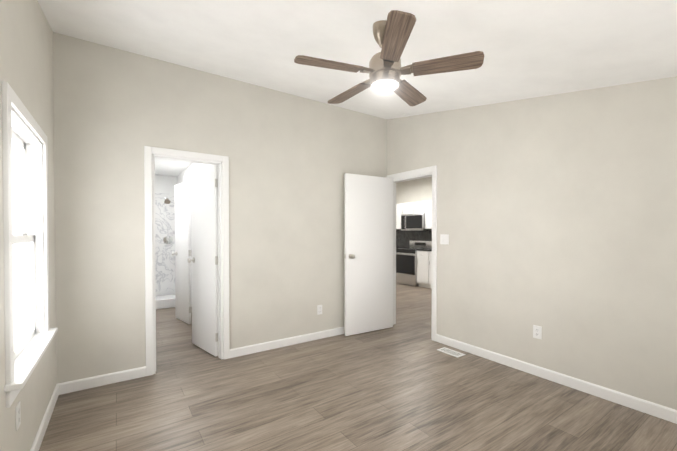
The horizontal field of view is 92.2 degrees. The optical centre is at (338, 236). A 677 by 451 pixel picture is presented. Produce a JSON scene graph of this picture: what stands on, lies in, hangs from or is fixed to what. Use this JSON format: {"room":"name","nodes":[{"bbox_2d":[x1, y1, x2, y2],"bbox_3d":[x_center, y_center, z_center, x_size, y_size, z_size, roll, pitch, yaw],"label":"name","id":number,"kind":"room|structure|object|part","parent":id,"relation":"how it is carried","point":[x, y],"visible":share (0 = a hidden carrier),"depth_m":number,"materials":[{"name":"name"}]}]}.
{"room":"empty bedroom","nodes":[
{"label":"empty bedroom","id":0,"kind":"room"},
{"bbox_2d":[0,0,56,450],"bbox_3d":[-1.236,-0.198,0.949,0.150,3.000,3.920,0,1,-34],"label":"wall","id":1,"kind":"structure","parent":0,"point":[26,52],"depth_m":1.88,"materials":[{"name":"beige paint"}]},
{"bbox_2d":[15,401,20,430],"bbox_3d":[-1.575,0.884,1.602,0.008,0.117,0.072,0,1,-34],"label":"outlet","id":2,"kind":"object","parent":1,"relation":"attached to","point":[18,414],"visible":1,"depth_m":1.59,"materials":[{"name":"white plastic"}]},
{"bbox_2d":[2,81,57,407],"bbox_3d":[-1.786,0.036,1.814,0.210,1.440,1.035,0,1,-34],"label":"window","id":3,"kind":"structure","parent":1,"relation":"in","point":[29,334],"depth_m":2.09,"materials":[{"name":"white"}]},
{"bbox_2d":[30,384,58,450],"bbox_3d":[-1.201,1.255,1.062,0.014,0.089,3.800,0,1,-34],"label":"baseboard","id":4,"kind":"structure","parent":1,"relation":"attached to","point":[38,439],"depth_m":2.15,"materials":[{"name":"white wood"}]},
{"bbox_2d":[155,175,176,295],"bbox_3d":[-3.680,-0.064,6.387,1.160,2.600,0.120,0,1,-34],"label":"wall","id":5,"kind":"structure","parent":0,"point":[164,184],"depth_m":6.47,"materials":[{"name":"white paint"}]},
{"bbox_2d":[155,193,174,291],"bbox_3d":[-3.393,0.132,5.967,0.914,1.940,0.898,0,1,-34],"label":"wall surround","id":6,"kind":"object","parent":5,"relation":"attached to","point":[164,257],"depth_m":6.46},
{"bbox_2d":[163,197,172,243],"bbox_3d":[-3.327,-0.305,6.380,0.170,0.933,0.254,0,1,-34],"label":"shower fixture","id":7,"kind":"object","parent":6,"relation":"attached to","point":[167,239],"visible":1,"depth_m":6.46,"materials":[{"name":"silver metal"}]},
{"bbox_2d":[155,159,190,176],"bbox_3d":[-2.631,-1.225,4.831,1.160,0.080,3.850,0,1,-34],"label":"ceiling","id":8,"kind":"structure","parent":0,"point":[169,167],"depth_m":5.66,"materials":[{"name":"white paint"}]},
{"bbox_2d":[177,163,208,306],"bbox_3d":[-2.201,-0.049,5.137,0.120,2.600,3.850,0,1,-34],"label":"wall","id":9,"kind":"structure","parent":0,"point":[183,176],"depth_m":5.44,"materials":[{"name":"white paint"}]},
{"bbox_2d":[171,182,191,323],"bbox_3d":[-2.308,0.236,4.773,0.206,2.015,0.530,0,1,-34],"label":"closet door","id":10,"kind":"structure","parent":9,"relation":"in","point":[183,254],"depth_m":4.73,"materials":[{"name":"white"}]},
{"bbox_2d":[53,32,386,383],"bbox_3d":[-0.826,-0.231,3.670,3.826,3.000,0.120,0,1,-34],"label":"wall","id":11,"kind":"structure","parent":0,"point":[293,159],"depth_m":3.18,"materials":[{"name":"beige paint"}]},
{"bbox_2d":[144,146,228,375],"bbox_3d":[-1.486,0.226,3.226,0.750,2.094,0.156,0,1,-34],"label":"door frame","id":12,"kind":"structure","parent":11,"relation":"attached to","point":[151,154],"depth_m":3.11,"materials":[{"name":"white wood"}]},
{"bbox_2d":[58,326,344,394],"bbox_3d":[-0.789,1.224,3.631,3.586,0.089,0.014,0,1,-34],"label":"baseboard","id":13,"kind":"structure","parent":11,"relation":"attached to","point":[95,381],"depth_m":2.96,"materials":[{"name":"white wood"}]},
{"bbox_2d":[187,165,217,356],"bbox_3d":[-1.509,0.250,3.603,0.228,2.015,0.596,0,1,-34],"label":"bathroom door","id":14,"kind":"structure","parent":11,"relation":"in","point":[204,215],"depth_m":3.56,"materials":[{"name":"white"}]},
{"bbox_2d":[317,305,321,314],"bbox_3d":[-0.230,0.905,4.010,0.072,0.117,0.008,0,1,-34],"label":"outlet","id":15,"kind":"object","parent":11,"relation":"attached to","point":[319,309],"visible":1,"depth_m":4.00,"materials":[{"name":"white plastic"}]},
{"bbox_2d":[37,0,676,118],"bbox_3d":[0.263,-1.333,2.027,3.856,0.861,4.040,0,1,-34],"label":"ceiling","id":16,"kind":"structure","parent":0,"point":[533,48],"depth_m":2.17,"materials":[{"name":"white paint"}]},
{"bbox_2d":[294,10,483,105],"bbox_3d":[0.260,-1.081,1.979,1.075,0.383,1.034,0,1,-34],"label":"ceiling fan","id":17,"kind":"object","parent":16,"relation":"hanging from","point":[384,75],"depth_m":1.87,"materials":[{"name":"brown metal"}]},
{"bbox_3d":[-0.058,-0.974,1.846,0.380,0.010,0.128,0,13,-18],"label":"ceiling fan blade","id":18,"kind":"part","parent":17,"relation":"part of","materials":[{"name":"brown wood"}]},
{"bbox_3d":[0.070,-0.979,2.244,0.128,0.010,0.380,-15,9,-35],"label":"ceiling fan blade","id":19,"kind":"part","parent":17,"relation":"part of","materials":[{"name":"brown wood"}]},
{"bbox_3d":[0.281,-0.971,1.602,0.128,0.010,0.380,12,1,0],"label":"ceiling fan blade","id":20,"kind":"part","parent":17,"relation":"part of","materials":[{"name":"brown wood"}]},
{"bbox_3d":[0.487,-0.979,2.245,0.128,0.010,0.380,-14,-8,35],"label":"ceiling fan blade","id":21,"kind":"part","parent":17,"relation":"part of","materials":[{"name":"brown wood"}]},
{"bbox_3d":[0.617,-0.974,1.849,0.380,0.010,0.128,0,-11,18],"label":"ceiling fan blade","id":22,"kind":"part","parent":17,"relation":"part of","materials":[{"name":"brown wood"}]},
{"bbox_2d":[39,283,676,450],"bbox_3d":[0.563,1.307,4.681,7.600,0.100,8.400,0,1,-34],"label":"floor","id":23,"kind":"structure","parent":0,"point":[403,383],"depth_m":2.47,"materials":[{"name":"brown wood"}]},
{"bbox_2d":[156,294,174,308],"bbox_3d":[-3.361,1.161,5.932,0.912,0.159,0.975,0,1,-34],"label":"shower pan","id":24,"kind":"object","parent":23,"relation":"on","point":[165,301],"visible":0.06,"depth_m":5.63,"materials":[{"name":"white ceramic"}]},
{"bbox_2d":[396,241,431,285],"bbox_3d":[1.891,0.662,8.309,0.706,1.078,0.754,0,1,-34],"label":"range","id":25,"kind":"object","parent":23,"relation":"on","point":[406,265],"visible":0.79,"depth_m":8.12,"materials":[{"name":"silver metal"}]},
{"bbox_2d":[417,250,427,287],"bbox_3d":[2.240,0.781,7.867,0.629,0.874,0.359,0,1,-34],"label":"base cabinet","id":26,"kind":"object","parent":23,"relation":"on","point":[424,267],"depth_m":7.69,"materials":[{"name":"white"}]},
{"bbox_2d":[428,250,431,288],"bbox_3d":[2.442,0.784,7.571,0.629,0.874,0.359,0,1,-34],"label":"base cabinet","id":27,"kind":"object","parent":23,"relation":"on","point":[429,251],"depth_m":7.51,"materials":[{"name":"white"}]},
{"bbox_2d":[437,347,465,357],"bbox_3d":[1.228,1.267,3.559,0.140,0.005,0.273,0,1,-34],"label":"floor vent","id":28,"kind":"object","parent":23,"relation":"in","point":[451,352],"visible":1,"depth_m":3.54,"materials":[{"name":"white plastic"}]},
{"bbox_2d":[396,177,431,203],"bbox_3d":[3.057,-0.575,7.322,0.120,3.600,6.440,0,1,-34],"label":"wall","id":29,"kind":"structure","parent":0,"point":[416,190],"depth_m":8.71,"materials":[{"name":"beige paint"}]},
{"bbox_2d":[396,204,403,227],"bbox_3d":[1.701,-0.533,8.882,0.336,0.680,0.418,0,1,-34],"label":"upper cabinet","id":30,"kind":"object","parent":29,"relation":"attached to","point":[399,207],"depth_m":8.72,"materials":[{"name":"white wood"}]},
{"bbox_2d":[400,202,411,215],"bbox_3d":[1.926,-0.720,8.548,0.336,0.300,0.383,0,1,-34],"label":"upper cabinet","id":31,"kind":"object","parent":29,"relation":"attached to","point":[407,207],"depth_m":8.45,"materials":[{"name":"white"}]},
{"bbox_2d":[396,229,431,246],"bbox_3d":[2.131,0.053,8.572,0.010,0.485,3.096,0,1,-34],"label":"backsplash","id":32,"kind":"structure","parent":29,"relation":"attached to","point":[404,238],"depth_m":8.83,"materials":[{"name":"tile"}]},
{"bbox_2d":[412,201,423,213],"bbox_3d":[2.141,-0.716,8.231,0.336,0.300,0.383,0,1,-34],"label":"upper cabinet","id":33,"kind":"object","parent":29,"relation":"attached to","point":[420,207],"depth_m":8.17,"materials":[{"name":"white wood"}]},
{"bbox_2d":[401,213,431,230],"bbox_3d":[1.997,-0.355,8.369,0.427,0.415,0.756,0,1,-34],"label":"microwave","id":34,"kind":"object","parent":33,"relation":"attached to","point":[412,222],"visible":0.85,"depth_m":8.23,"materials":[{"name":"silver metal"}]},
{"bbox_2d":[424,200,431,227],"bbox_3d":[2.350,-0.522,7.927,0.336,0.680,0.359,0,1,-34],"label":"upper cabinet","id":35,"kind":"object","parent":29,"relation":"attached to","point":[427,204],"depth_m":7.88,"materials":[{"name":"white wood"}]},
{"bbox_2d":[387,76,676,409],"bbox_3d":[1.842,-0.223,3.041,0.120,3.000,3.920,0,1,-34],"label":"wall","id":36,"kind":"structure","parent":0,"point":[557,218],"depth_m":2.79,"materials":[{"name":"beige paint"}]},
{"bbox_2d":[386,165,436,340],"bbox_3d":[0.987,0.203,4.304,0.156,2.114,0.870,0,1,-34],"label":"door frame","id":37,"kind":"structure","parent":36,"relation":"attached to","point":[430,171],"depth_m":3.95,"materials":[{"name":"white wood"}]},
{"bbox_2d":[345,173,392,335],"bbox_3d":[0.406,0.231,4.291,0.777,2.038,0.177,0,1,-34],"label":"kitchen door","id":38,"kind":"structure","parent":37,"relation":"attached to","point":[368,253],"depth_m":4.24,"materials":[{"name":"white wood"}]},
{"bbox_2d":[440,234,448,244],"bbox_3d":[1.240,0.037,3.813,0.010,0.117,0.117,0,1,-34],"label":"light switch","id":39,"kind":"object","parent":36,"relation":"attached to","point":[444,238],"visible":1,"depth_m":3.81,"materials":[{"name":"white plastic"}]},
{"bbox_2d":[533,325,541,338],"bbox_3d":[1.817,0.877,2.977,0.008,0.117,0.072,0,1,-34],"label":"outlet","id":40,"kind":"object","parent":36,"relation":"attached to","point":[537,332],"visible":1,"depth_m":2.97,"materials":[{"name":"white plastic"}]},
{"bbox_2d":[436,334,676,423],"bbox_3d":[1.999,1.235,2.709,0.014,0.089,2.926,0,1,-34],"label":"baseboard","id":41,"kind":"structure","parent":36,"relation":"attached to","point":[647,407],"depth_m":2.74,"materials":[{"name":"white wood"}]}
]}

